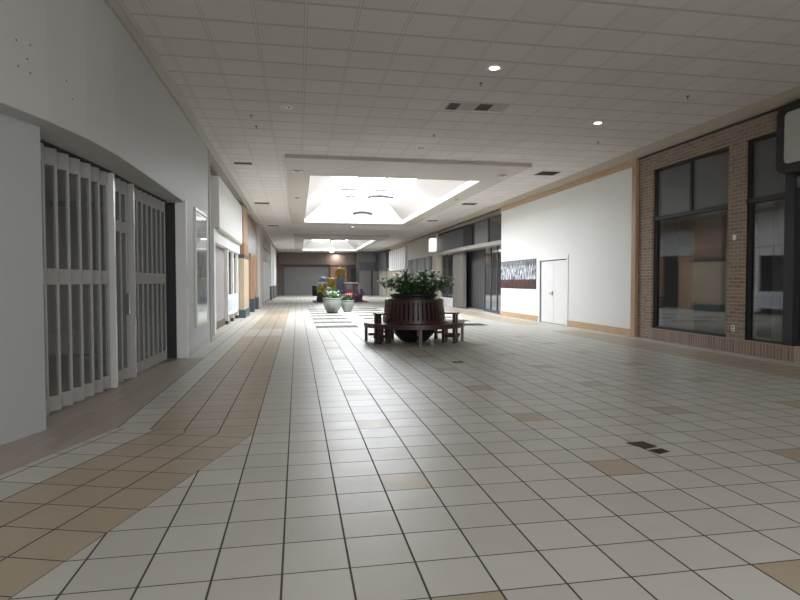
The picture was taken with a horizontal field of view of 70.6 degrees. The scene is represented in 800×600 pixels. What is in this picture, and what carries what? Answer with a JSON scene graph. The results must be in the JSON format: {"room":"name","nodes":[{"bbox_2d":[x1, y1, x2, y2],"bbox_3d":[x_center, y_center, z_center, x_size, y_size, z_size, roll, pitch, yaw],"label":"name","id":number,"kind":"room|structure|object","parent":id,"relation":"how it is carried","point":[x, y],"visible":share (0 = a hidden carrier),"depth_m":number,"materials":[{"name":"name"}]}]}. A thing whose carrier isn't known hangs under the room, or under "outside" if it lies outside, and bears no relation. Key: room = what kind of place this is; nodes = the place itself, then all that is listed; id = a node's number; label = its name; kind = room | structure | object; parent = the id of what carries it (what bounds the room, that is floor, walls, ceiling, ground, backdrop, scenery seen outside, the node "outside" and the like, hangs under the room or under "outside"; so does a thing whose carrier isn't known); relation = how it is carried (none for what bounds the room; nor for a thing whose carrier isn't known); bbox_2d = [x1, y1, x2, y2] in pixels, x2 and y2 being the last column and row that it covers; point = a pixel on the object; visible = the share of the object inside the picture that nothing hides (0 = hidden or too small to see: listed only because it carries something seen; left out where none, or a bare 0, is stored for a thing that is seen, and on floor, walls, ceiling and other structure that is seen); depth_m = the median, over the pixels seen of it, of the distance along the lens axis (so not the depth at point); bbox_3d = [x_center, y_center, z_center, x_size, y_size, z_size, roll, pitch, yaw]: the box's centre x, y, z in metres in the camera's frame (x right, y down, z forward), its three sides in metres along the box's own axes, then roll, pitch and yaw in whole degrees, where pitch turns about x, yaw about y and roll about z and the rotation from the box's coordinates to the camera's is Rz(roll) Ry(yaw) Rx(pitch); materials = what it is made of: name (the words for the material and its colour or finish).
{"room":"shopping mall","nodes":[
{"label":"shopping mall","id":0,"kind":"room"},
{"bbox_2d":[45,201,82,206],"bbox_3d":[-13.370,-2.773,23.412,0.100,7.100,75.000,0,2,-10],"label":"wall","id":1,"kind":"structure","parent":0,"point":[47,203],"depth_m":21.66,"materials":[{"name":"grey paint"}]},
{"bbox_2d":[70,201,102,207],"bbox_3d":[-2.106,-4.062,25.420,23.000,0.080,75.000,0,2,-10],"label":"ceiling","id":2,"kind":"structure","parent":0,"point":[83,203],"depth_m":23.04,"materials":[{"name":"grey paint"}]},
{"bbox_2d":[0,354,203,474],"bbox_3d":[-5.751,1.266,4.516,6.280,0.001,13.338,0,2,-10],"label":"floor","id":3,"kind":"structure","parent":0,"point":[103,412],"depth_m":6.29,"materials":[{"name":"brown wood"}]},
{"bbox_2d":[0,113,45,444],"bbox_3d":[-3.748,-0.141,3.674,0.557,2.860,3.811,0,2,12],"label":"wall pier","id":4,"kind":"object","parent":3,"relation":"on","point":[22,342],"visible":1,"depth_m":5.07,"materials":[{"name":"paint"}]},
{"bbox_2d":[0,0,209,354],"bbox_3d":[-5.100,-0.904,0.010,5.980,4.620,25.900,0,2,-10],"label":"wall","id":5,"kind":"structure","parent":0,"point":[121,118],"depth_m":6.72,"materials":[{"name":"paint"}]},
{"bbox_2d":[40,139,166,415],"bbox_3d":[-3.887,-0.280,7.907,0.213,2.830,4.492,0,2,-7],"label":"gate","id":6,"kind":"object","parent":5,"relation":"attached to","point":[136,224],"visible":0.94,"depth_m":7.36,"materials":[{"name":"grey metal"}]},
{"bbox_2d":[103,0,278,252],"bbox_3d":[-7.127,-3.911,24.512,1.367,0.150,75.000,0,2,-10],"label":"trim","id":7,"kind":"structure","parent":5,"relation":"attached to","point":[119,8],"depth_m":8.76,"materials":[{"name":"beige paint"}]},
{"bbox_2d":[189,338,210,356],"bbox_3d":[-4.211,0.979,11.950,0.012,0.100,2.810,0,2,-10],"label":"baseboard","id":8,"kind":"structure","parent":5,"relation":"attached to","point":[194,350],"depth_m":11.76,"materials":[{"name":"paint"}]},
{"bbox_2d":[194,207,208,327],"bbox_3d":[-4.226,-0.675,12.048,0.040,2.420,1.470,0,2,-10],"label":"case","id":9,"kind":"object","parent":5,"relation":"attached to","point":[200,218],"visible":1,"depth_m":11.99,"materials":[{"name":"glass"}]},
{"bbox_2d":[196,211,206,323],"bbox_3d":[-4.239,-0.675,12.046,0.010,2.300,1.350,0,2,-10],"label":"print","id":10,"kind":"object","parent":9,"relation":"attached to","point":[201,218],"depth_m":12.09},
{"bbox_2d":[208,150,211,341],"bbox_3d":[-4.451,-1.323,13.233,0.030,4.620,0.100,0,2,-10],"label":"trim","id":11,"kind":"structure","parent":5,"relation":"attached to","point":[208,150],"depth_m":13.20,"materials":[{"name":"paint"}]},
{"bbox_2d":[0,428,250,599],"bbox_3d":[-2.558,1.349,1.749,3.587,0.001,7.327,0,2,-10],"label":"floor","id":12,"kind":"structure","parent":0,"point":[53,507],"depth_m":3.84,"materials":[{"name":"tan tile"},{"name":"dark grout"}]},
{"bbox_2d":[159,203,176,357],"bbox_3d":[-4.294,-0.360,10.460,0.295,2.870,0.070,0,2,-10],"label":"wall","id":13,"kind":"structure","parent":0,"point":[169,207],"depth_m":10.44,"materials":[{"name":"black paint"}]},
{"bbox_2d":[175,199,188,357],"bbox_3d":[-4.030,-0.390,10.446,0.180,2.930,0.110,0,2,-10],"label":"trim","id":14,"kind":"structure","parent":13,"relation":"attached to","point":[180,207],"depth_m":10.40,"materials":[{"name":"white paint"}]},
{"bbox_2d":[254,223,263,307],"bbox_3d":[-8.180,-1.922,32.365,0.500,4.620,3.300,0,2,-10],"label":"wall","id":15,"kind":"structure","parent":0,"point":[259,232],"depth_m":31.23,"materials":[{"name":"paint"}]},
{"bbox_2d":[276,252,277,295],"bbox_3d":[-12.926,-2.729,58.119,0.580,4.620,6.900,0,2,-10],"label":"wall","id":16,"kind":"structure","parent":0,"point":[276,252],"depth_m":58.81,"materials":[{"name":"grey paint"}]},
{"bbox_2d":[278,252,355,264],"bbox_3d":[-8.831,-4.503,61.859,8.800,1.320,0.300,0,2,-10],"label":"wall end header","id":17,"kind":"structure","parent":0,"point":[284,258],"depth_m":61.65,"materials":[{"name":"paint"}]},
{"bbox_2d":[278,265,355,294],"bbox_3d":[-7.344,-2.921,62.688,16.000,4.700,0.100,0,2,-10],"label":"wall","id":18,"kind":"structure","parent":0,"point":[280,267],"depth_m":61.71,"materials":[{"name":"grey paint"}]},
{"bbox_2d":[283,266,328,294],"bbox_3d":[-10.254,-2.143,61.954,5.000,3.200,0.250,0,2,-10],"label":"rolling shutter","id":19,"kind":"object","parent":18,"relation":"attached to","point":[298,280],"visible":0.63,"depth_m":61.90,"materials":[{"name":"grey paint"}]},
{"bbox_2d":[283,266,328,266],"bbox_3d":[-10.256,-3.667,61.906,5.000,0.150,0.250,0,2,-10],"label":"hood","id":20,"kind":"object","parent":19,"relation":"attached to","point":[283,266],"depth_m":61.77,"materials":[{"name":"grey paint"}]},
{"bbox_2d":[330,265,346,288],"bbox_3d":[-6.788,-2.214,62.455,1.800,3.300,0.400,0,2,-10],"label":"pier","id":21,"kind":"object","parent":18,"relation":"in","point":[333,268],"visible":0.43,"depth_m":62.17,"materials":[{"name":"brown wood"}]},
{"bbox_2d":[294,234,389,251],"bbox_3d":[-5.679,-4.699,48.139,6.500,0.110,20.000,0,2,-10],"label":"ceiling","id":22,"kind":"structure","parent":0,"point":[298,238],"depth_m":40.47,"materials":[{"name":"paint"}]},
{"bbox_2d":[302,239,374,250],"bbox_3d":[-5.760,-5.194,49.126,5.276,1.044,14.976,0,2,-10],"label":"skylight","id":23,"kind":"object","parent":22,"relation":"hanging from","point":[308,244],"visible":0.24,"depth_m":55.77,"materials":[{"name":"paint"}]},
{"bbox_2d":[351,268,355,281],"bbox_3d":[-5.007,-2.692,60.883,0.550,1.550,0.100,0,2,-10],"label":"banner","id":24,"kind":"object","parent":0,"point":[353,270],"visible":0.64,"depth_m":60.83,"materials":[{"name":"black fabric"}]},
{"bbox_2d":[355,252,378,295],"bbox_3d":[-3.565,-2.828,61.192,2.100,4.600,4.000,0,2,-10],"label":"wall","id":25,"kind":"structure","parent":0,"point":[360,256],"depth_m":59.23,"materials":[{"name":"grey paint"}]},
{"bbox_2d":[376,85,799,252],"bbox_3d":[3.670,-4.002,26.473,0.460,0.120,75.000,0,2,-10],"label":"trim","id":26,"kind":"structure","parent":25,"relation":"attached to","point":[789,96],"depth_m":13.13,"materials":[{"name":"beige paint"}]},
{"bbox_2d":[391,242,407,292],"bbox_3d":[0.064,-2.410,47.806,0.350,4.600,8.050,0,2,-10],"label":"wall","id":27,"kind":"structure","parent":0,"point":[404,244],"depth_m":48.22,"materials":[{"name":"paint"}]},
{"bbox_2d":[389,247,407,270],"bbox_3d":[-0.096,-3.394,47.772,0.465,1.730,7.800,0,2,-10],"label":"sign box","id":28,"kind":"object","parent":27,"relation":"attached to","point":[398,258],"visible":0.98,"depth_m":46.60,"materials":[{"name":"white paint"}]},
{"bbox_2d":[9,295,799,599],"bbox_3d":[0.360,0.579,26.014,18.000,0.001,75.000,0,2,-10],"label":"floor","id":29,"kind":"structure","parent":0,"point":[399,469],"depth_m":4.20,"materials":[{"name":"beige tile"}]},
{"bbox_2d":[211,228,239,334],"bbox_3d":[-5.687,-0.597,18.497,0.270,2.840,7.350,0,2,-10],"label":"shopfront","id":30,"kind":"object","parent":29,"relation":"on","point":[224,252],"visible":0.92,"depth_m":18.34,"materials":[{"name":"white paint"}]},
{"bbox_2d":[238,204,258,317],"bbox_3d":[-7.067,-1.675,26.388,0.450,4.500,8.670,0,2,-10],"label":"shopfront","id":31,"kind":"object","parent":29,"relation":"on","point":[247,258],"visible":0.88,"depth_m":23.75,"materials":[{"name":"beige wood"}]},
{"bbox_2d":[263,233,270,303],"bbox_3d":[-9.374,-2.018,38.933,0.500,4.400,9.950,0,2,-10],"label":"shopfront","id":32,"kind":"object","parent":29,"relation":"on","point":[266,244],"visible":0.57,"depth_m":40.01,"materials":[{"name":"beige paint"}]},
{"bbox_2d":[269,244,272,299],"bbox_3d":[-10.451,-2.230,44.908,0.560,4.450,1.800,0,2,-10],"label":"pier","id":33,"kind":"object","parent":29,"relation":"on","point":[270,255],"visible":0.32,"depth_m":44.12,"materials":[{"name":"white paint"}]},
{"bbox_2d":[272,247,276,297],"bbox_3d":[-11.730,-2.450,51.939,0.560,4.450,5.500,0,2,-10],"label":"pier","id":34,"kind":"object","parent":29,"relation":"on","point":[274,285],"visible":0.54,"depth_m":49.59,"materials":[{"name":"white paint"}]},
{"bbox_2d":[323,291,341,312],"bbox_3d":[-3.087,0.075,25.778,0.877,1.030,0.877,0,2,-10],"label":"ceramic pot","id":35,"kind":"object","parent":29,"relation":"on","point":[331,304],"visible":0.99,"depth_m":25.50,"materials":[{"name":"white ceramic"}]},
{"bbox_2d":[312,300,367,302],"bbox_3d":[-4.443,0.079,41.243,3.800,0.050,4.100,0,2,-10],"label":"play mat","id":36,"kind":"object","parent":29,"relation":"on","point":[314,301],"visible":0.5,"depth_m":39.57,"materials":[{"name":"black rubber"}]},
{"bbox_2d":[312,284,324,301],"bbox_3d":[-5.749,-0.513,39.934,0.890,1.220,0.770,0,2,-10],"label":"kiddie ride","id":37,"kind":"object","parent":36,"relation":"on","point":[319,293],"visible":0.94,"depth_m":39.67,"materials":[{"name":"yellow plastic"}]},
{"bbox_2d":[318,277,326,297],"bbox_3d":[-5.786,-0.868,42.443,0.660,1.770,0.660,0,2,-10],"label":"machine","id":38,"kind":"object","parent":36,"relation":"on","point":[322,280],"visible":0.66,"depth_m":42.21,"materials":[{"name":"white paint"}]},
{"bbox_2d":[323,282,332,297],"bbox_3d":[-5.177,-0.631,40.782,0.840,1.400,0.840,0,2,-10],"label":"kiddie ride","id":39,"kind":"object","parent":36,"relation":"on","point":[328,289],"visible":0.48,"depth_m":40.49},
{"bbox_2d":[327,277,336,297],"bbox_3d":[-5.060,-0.823,41.946,0.750,1.710,0.720,0,2,-10],"label":"kiddie ride","id":40,"kind":"object","parent":36,"relation":"on","point":[331,281],"visible":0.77,"depth_m":41.69,"materials":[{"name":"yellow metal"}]},
{"bbox_2d":[335,267,344,299],"bbox_3d":[-4.376,-1.165,41.358,0.810,2.430,0.740,0,2,-10],"label":"tower","id":41,"kind":"object","parent":36,"relation":"on","point":[340,272],"visible":0.82,"depth_m":41.10,"materials":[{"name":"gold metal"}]},
{"bbox_2d":[343,282,358,300],"bbox_3d":[-3.497,-0.615,40.514,1.110,1.320,0.930,0,2,-10],"label":"kiddie ride","id":42,"kind":"object","parent":36,"relation":"on","point":[348,285],"visible":0.79,"depth_m":40.16,"materials":[{"name":"white paint"}]},
{"bbox_2d":[355,288,363,300],"bbox_3d":[-2.950,-0.407,41.509,0.700,0.900,0.780,0,2,-10],"label":"kiddie ride","id":43,"kind":"object","parent":36,"relation":"on","point":[361,291],"visible":0.77,"depth_m":41.35},
{"bbox_2d":[341,293,353,311],"bbox_3d":[-2.477,0.113,26.501,0.654,0.907,0.632,0,2,-10],"label":"ceramic pot","id":44,"kind":"object","parent":29,"relation":"on","point":[347,305],"visible":0.97,"depth_m":26.31,"materials":[{"name":"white ceramic"}]},
{"bbox_2d":[359,262,378,295],"bbox_3d":[-3.144,-2.215,59.177,2.200,3.500,0.130,0,2,-10],"label":"shopfront","id":45,"kind":"object","parent":29,"relation":"on","point":[367,279],"visible":0.93,"depth_m":59.15,"materials":[{"name":"black metal"}]},
{"bbox_2d":[364,299,393,343],"bbox_3d":[-0.363,0.468,13.713,0.857,1.000,2.047,1,2,24],"label":"bench","id":46,"kind":"object","parent":29,"relation":"on","point":[367,324],"visible":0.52,"depth_m":13.07,"materials":[{"name":"brown wood"}]},
{"bbox_2d":[379,249,391,296],"bbox_3d":[-1.311,-2.582,55.508,0.400,4.460,7.600,0,2,-10],"label":"shopfront","id":47,"kind":"object","parent":29,"relation":"on","point":[383,273],"visible":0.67,"depth_m":56.76,"materials":[{"name":"beige paint"}]},
{"bbox_2d":[376,252,388,269],"bbox_3d":[-1.701,-3.806,55.653,0.400,1.500,6.700,0,2,-10],"label":"sign","id":48,"kind":"object","parent":47,"relation":"attached to","point":[382,260],"visible":0.96,"depth_m":54.44,"materials":[{"name":"black metal"}]},
{"bbox_2d":[372,299,461,346],"bbox_3d":[0.417,0.500,12.658,2.040,1.000,0.904,0,2,-10],"label":"bench","id":49,"kind":"object","parent":29,"relation":"on","point":[437,323],"visible":1,"depth_m":12.72,"materials":[{"name":"brown wood"}]},
{"bbox_2d":[377,269,457,341],"bbox_3d":[0.392,0.117,13.407,1.912,1.718,2.012,0,2,-10],"label":"planter","id":50,"kind":"object","parent":29,"relation":"on","point":[408,288],"visible":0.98,"depth_m":12.97,"materials":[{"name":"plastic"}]},
{"bbox_2d":[408,234,432,292],"bbox_3d":[1.490,-2.078,39.748,0.330,4.440,8.270,0,2,-10],"label":"shopfront","id":51,"kind":"object","parent":29,"relation":"on","point":[419,257],"visible":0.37,"depth_m":39.64,"materials":[{"name":"paint"}]},
{"bbox_2d":[428,235,435,252],"bbox_3d":[2.005,-3.487,35.236,0.290,1.060,0.900,0,2,-10],"label":"sign","id":52,"kind":"object","parent":51,"relation":"attached to","point":[432,238],"visible":1,"depth_m":34.87,"materials":[{"name":"white plastic"}]},
{"bbox_2d":[434,299,464,342],"bbox_3d":[0.957,0.462,13.842,0.857,1.000,2.047,-1,2,-36],"label":"bench","id":53,"kind":"object","parent":29,"relation":"on","point":[437,332],"visible":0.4,"depth_m":13.18,"materials":[{"name":"brown wood"}]},
{"bbox_2d":[433,210,500,313],"bbox_3d":[3.444,-1.763,29.705,1.080,4.440,12.100,0,2,-10],"label":"shopfront","id":54,"kind":"object","parent":29,"relation":"on","point":[477,284],"visible":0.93,"depth_m":29.31,"materials":[{"name":"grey glass"}]},
{"bbox_2d":[467,250,483,308],"bbox_3d":[4.035,-1.055,29.276,0.020,2.950,3.800,0,2,-10],"label":"curtain","id":55,"kind":"object","parent":54,"relation":"hanging from","point":[475,260],"depth_m":29.62,"materials":[{"name":"grey metal"}]},
{"bbox_2d":[627,441,657,448],"bbox_3d":[2.082,1.242,4.859,0.167,0.004,0.201,-1,2,-27],"label":"floor patch","id":56,"kind":"structure","parent":29,"relation":"on","point":[642,444],"depth_m":4.85,"materials":[{"name":"metal"}]},
{"bbox_2d":[649,448,669,453],"bbox_3d":[2.151,1.248,4.670,0.136,0.004,0.117,-1,2,-20],"label":"floor patch","id":57,"kind":"structure","parent":29,"relation":"on","point":[660,450],"depth_m":4.68,"materials":[{"name":"metal"}]},
{"bbox_2d":[285,154,531,225],"bbox_3d":[-1.139,-3.910,22.957,6.580,0.110,16.600,0,2,-10],"label":"ceiling","id":58,"kind":"structure","parent":0,"point":[486,173],"depth_m":16.14,"materials":[{"name":"paint"}]},
{"bbox_2d":[304,176,478,223],"bbox_3d":[-1.258,-4.390,23.480,5.196,1.044,13.076,0,2,-10],"label":"skylight","id":59,"kind":"object","parent":58,"relation":"hanging from","point":[330,199],"visible":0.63,"depth_m":25.93,"materials":[{"name":"paint"}]},
{"bbox_2d":[353,211,371,214],"bbox_3d":[-1.894,-4.686,28.592,1.000,0.753,0.110,0,2,-10],"label":"pendant light","id":60,"kind":"object","parent":59,"relation":"hanging from","point":[359,212],"visible":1,"depth_m":28.56,"materials":[{"name":"metal"}]},
{"bbox_2d":[367,194,393,198],"bbox_3d":[-0.837,-4.612,24.007,1.150,0.613,0.110,0,2,-10],"label":"pendant light","id":61,"kind":"object","parent":59,"relation":"hanging from","point":[376,195],"visible":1,"depth_m":23.98,"materials":[{"name":"metal"}]},
{"bbox_2d":[123,0,799,252],"bbox_3d":[-0.630,-4.032,25.690,16.000,0.001,75.000,0,2,-10],"label":"ceiling","id":62,"kind":"structure","parent":0,"point":[359,78],"depth_m":8.93,"materials":[{"name":"tile"}]},
{"bbox_2d":[233,162,252,164],"bbox_3d":[-4.245,-3.693,15.281,0.500,0.012,0.300,0,2,-10],"label":"ceiling vent","id":63,"kind":"object","parent":62,"relation":"in","point":[236,163],"visible":1,"depth_m":15.28,"materials":[{"name":"metal"}]},
{"bbox_2d":[254,202,269,203],"bbox_3d":[-5.601,-3.933,22.958,0.600,0.012,0.400,0,2,-10],"label":"ceiling vent","id":64,"kind":"object","parent":62,"relation":"in","point":[254,202],"visible":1,"depth_m":22.91,"materials":[{"name":"metal"}]},
{"bbox_2d":[279,105,292,109],"bbox_3d":[-2.095,-3.535,10.389,0.260,0.060,0.260,0,2,-10],"label":"recessed light","id":65,"kind":"object","parent":62,"relation":"in","point":[286,107],"visible":1,"depth_m":10.37,"materials":[{"name":"white plastic"}]},
{"bbox_2d":[444,102,476,110],"bbox_3d":[1.111,-3.544,10.362,0.520,0.012,0.420,0,2,-10],"label":"ceiling vent","id":66,"kind":"object","parent":62,"relation":"in","point":[452,105],"visible":1,"depth_m":10.35,"materials":[{"name":"metal"}]},
{"bbox_2d":[461,203,477,204],"bbox_3d":[2.858,-3.954,23.276,0.600,0.012,0.500,0,2,-10],"label":"ceiling vent","id":67,"kind":"object","parent":62,"relation":"in","point":[463,203],"visible":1,"depth_m":23.27,"materials":[{"name":"metal"}]},
{"bbox_2d":[472,103,509,111],"bbox_3d":[1.679,-3.547,10.424,0.580,0.012,0.420,0,2,-10],"label":"ceiling vent","id":68,"kind":"object","parent":62,"relation":"in","point":[481,106],"visible":1,"depth_m":10.41,"materials":[{"name":"metal"}]},
{"bbox_2d":[486,65,502,71],"bbox_3d":[1.418,-3.487,8.508,0.260,0.010,0.260,0,2,-10],"label":"recessed light","id":69,"kind":"object","parent":62,"relation":"in","point":[492,68],"visible":1,"depth_m":8.51,"materials":[{"name":"white plastic"}]},
{"bbox_2d":[534,171,560,175],"bbox_3d":[4.372,-3.750,16.744,0.620,0.012,0.600,0,2,-10],"label":"ceiling vent","id":70,"kind":"object","parent":62,"relation":"in","point":[545,173],"visible":1,"depth_m":16.73,"materials":[{"name":"metal"}]},
{"bbox_2d":[591,121,604,124],"bbox_3d":[4.012,-3.584,11.457,0.260,0.010,0.260,0,2,-10],"label":"recessed light","id":71,"kind":"object","parent":62,"relation":"in","point":[596,122],"visible":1,"depth_m":11.47,"materials":[{"name":"white plastic"}]},
{"bbox_2d":[442,249,500,297],"bbox_3d":[2.034,-2.287,43.821,2.500,4.600,40.400,0,2,-10],"label":"wall","id":72,"kind":"structure","parent":0,"point":[483,249],"depth_m":34.81,"materials":[{"name":"grey paint"}]},
{"bbox_2d":[501,167,631,328],"bbox_3d":[5.385,-1.435,19.086,0.600,4.450,9.500,0,2,-10],"label":"wall","id":73,"kind":"structure","parent":0,"point":[589,223],"depth_m":16.86,"materials":[{"name":"white paint"}]},
{"bbox_2d":[501,259,535,288],"bbox_3d":[4.551,-0.994,21.953,0.020,1.090,3.510,0,2,-10],"label":"wall picture","id":74,"kind":"object","parent":73,"relation":"attached to","point":[521,274],"visible":1,"depth_m":21.70,"materials":[{"name":"multicoloured paper"}]},
{"bbox_2d":[500,311,537,320],"bbox_3d":[4.565,0.608,21.919,0.030,0.190,3.760,0,2,-10],"label":"baseboard","id":75,"kind":"structure","parent":73,"relation":"attached to","point":[502,313],"depth_m":21.71,"materials":[{"name":"brown wood"}]},
{"bbox_2d":[538,255,568,325],"bbox_3d":[5.115,-0.335,18.939,0.040,2.260,2.240,0,2,-10],"label":"trim","id":76,"kind":"structure","parent":73,"relation":"attached to","point":[566,257],"depth_m":18.60,"materials":[{"name":"white paint"}]},
{"bbox_2d":[501,158,638,211],"bbox_3d":[5.128,-3.620,18.920,0.135,0.168,9.600,0,2,-10],"label":"trim","id":77,"kind":"structure","parent":73,"relation":"attached to","point":[628,164],"depth_m":17.08,"materials":[{"name":"brown wood"}]},
{"bbox_2d":[567,320,629,335],"bbox_3d":[5.608,0.787,16.186,0.030,0.190,3.460,0,2,-10],"label":"baseboard","id":78,"kind":"structure","parent":73,"relation":"attached to","point":[589,326],"depth_m":15.91,"materials":[{"name":"brown wood"}]},
{"bbox_2d":[637,110,778,339],"bbox_3d":[8.382,-0.906,2.055,0.300,4.460,25.100,0,2,-10],"label":"brick wall","id":79,"kind":"structure","parent":0,"point":[736,137],"depth_m":11.26,"materials":[{"name":"brown brick"}]},
{"bbox_2d":[630,165,638,336],"bbox_3d":[5.987,-1.226,14.341,0.155,4.330,0.180,0,2,-10],"label":"trim","id":80,"kind":"structure","parent":79,"relation":"attached to","point":[635,169],"depth_m":14.29,"materials":[{"name":"brown wood"}]},
{"bbox_2d":[653,147,728,336],"bbox_3d":[6.408,-1.194,12.517,0.100,3.820,2.440,0,2,-10],"label":"shop window","id":81,"kind":"structure","parent":79,"relation":"in","point":[691,207],"depth_m":12.42,"materials":[{"name":"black glass"}]},
{"bbox_2d":[639,107,780,159],"bbox_3d":[6.862,-3.416,10.293,0.310,0.040,8.000,0,2,-10],"label":"trim","id":82,"kind":"structure","parent":79,"relation":"attached to","point":[776,109],"depth_m":11.56,"materials":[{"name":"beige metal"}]},
{"bbox_2d":[745,132,784,343],"bbox_3d":[6.786,-1.119,10.438,0.100,3.840,0.930,0,2,-10],"label":"shop window","id":83,"kind":"structure","parent":79,"relation":"in","point":[765,201],"depth_m":10.52,"materials":[{"name":"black glass"}]},
{"bbox_2d":[782,172,799,345],"bbox_3d":[7.120,-0.953,8.495,0.160,4.150,3.020,0,2,-10],"label":"entrance","id":84,"kind":"object","parent":79,"relation":"attached to","point":[790,324],"visible":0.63,"depth_m":9.83,"materials":[{"name":"black metal"}]},
{"bbox_2d":[776,100,799,173],"bbox_3d":[6.944,-2.731,8.428,0.185,1.170,3.060,0,2,-10],"label":"shop sign","id":85,"kind":"object","parent":84,"relation":"attached to","point":[788,116],"visible":1,"depth_m":9.65,"materials":[{"name":"black metal"}]},
{"bbox_2d":[650,328,799,362],"bbox_3d":[8.428,1.193,1.799,0.330,0.280,24.450,0,2,-10],"label":"wall","id":86,"kind":"structure","parent":0,"point":[774,351],"depth_m":11.18,"materials":[{"name":"brick"}]},
{"bbox_3d":[5.199,-0.275,18.956,0.029,2.140,2.000,0,2,-10],"label":"doorway","id":87,"kind":"structure","parent":0,"visible":0},
{"bbox_2d":[541,260,565,324],"bbox_3d":[5.110,-0.267,18.940,0.150,2.095,1.960,0,2,-10],"label":"door","id":88,"kind":"structure","parent":87,"relation":"attached to","point":[553,273],"depth_m":18.95,"materials":[{"name":"white paint"}]},
{"bbox_3d":[-5.857,-2.909,17.580,0.300,1.720,8.950,0,2,-10],"label":"wall","id":89,"kind":"structure","parent":0,"visible":0},
{"bbox_2d":[210,176,241,244],"bbox_3d":[-5.688,-2.750,18.556,0.380,1.460,6.500,0,2,-10],"label":"sign box","id":90,"kind":"object","parent":89,"relation":"attached to","point":[225,210],"visible":0.66,"depth_m":16.52,"materials":[{"name":"white paint"}]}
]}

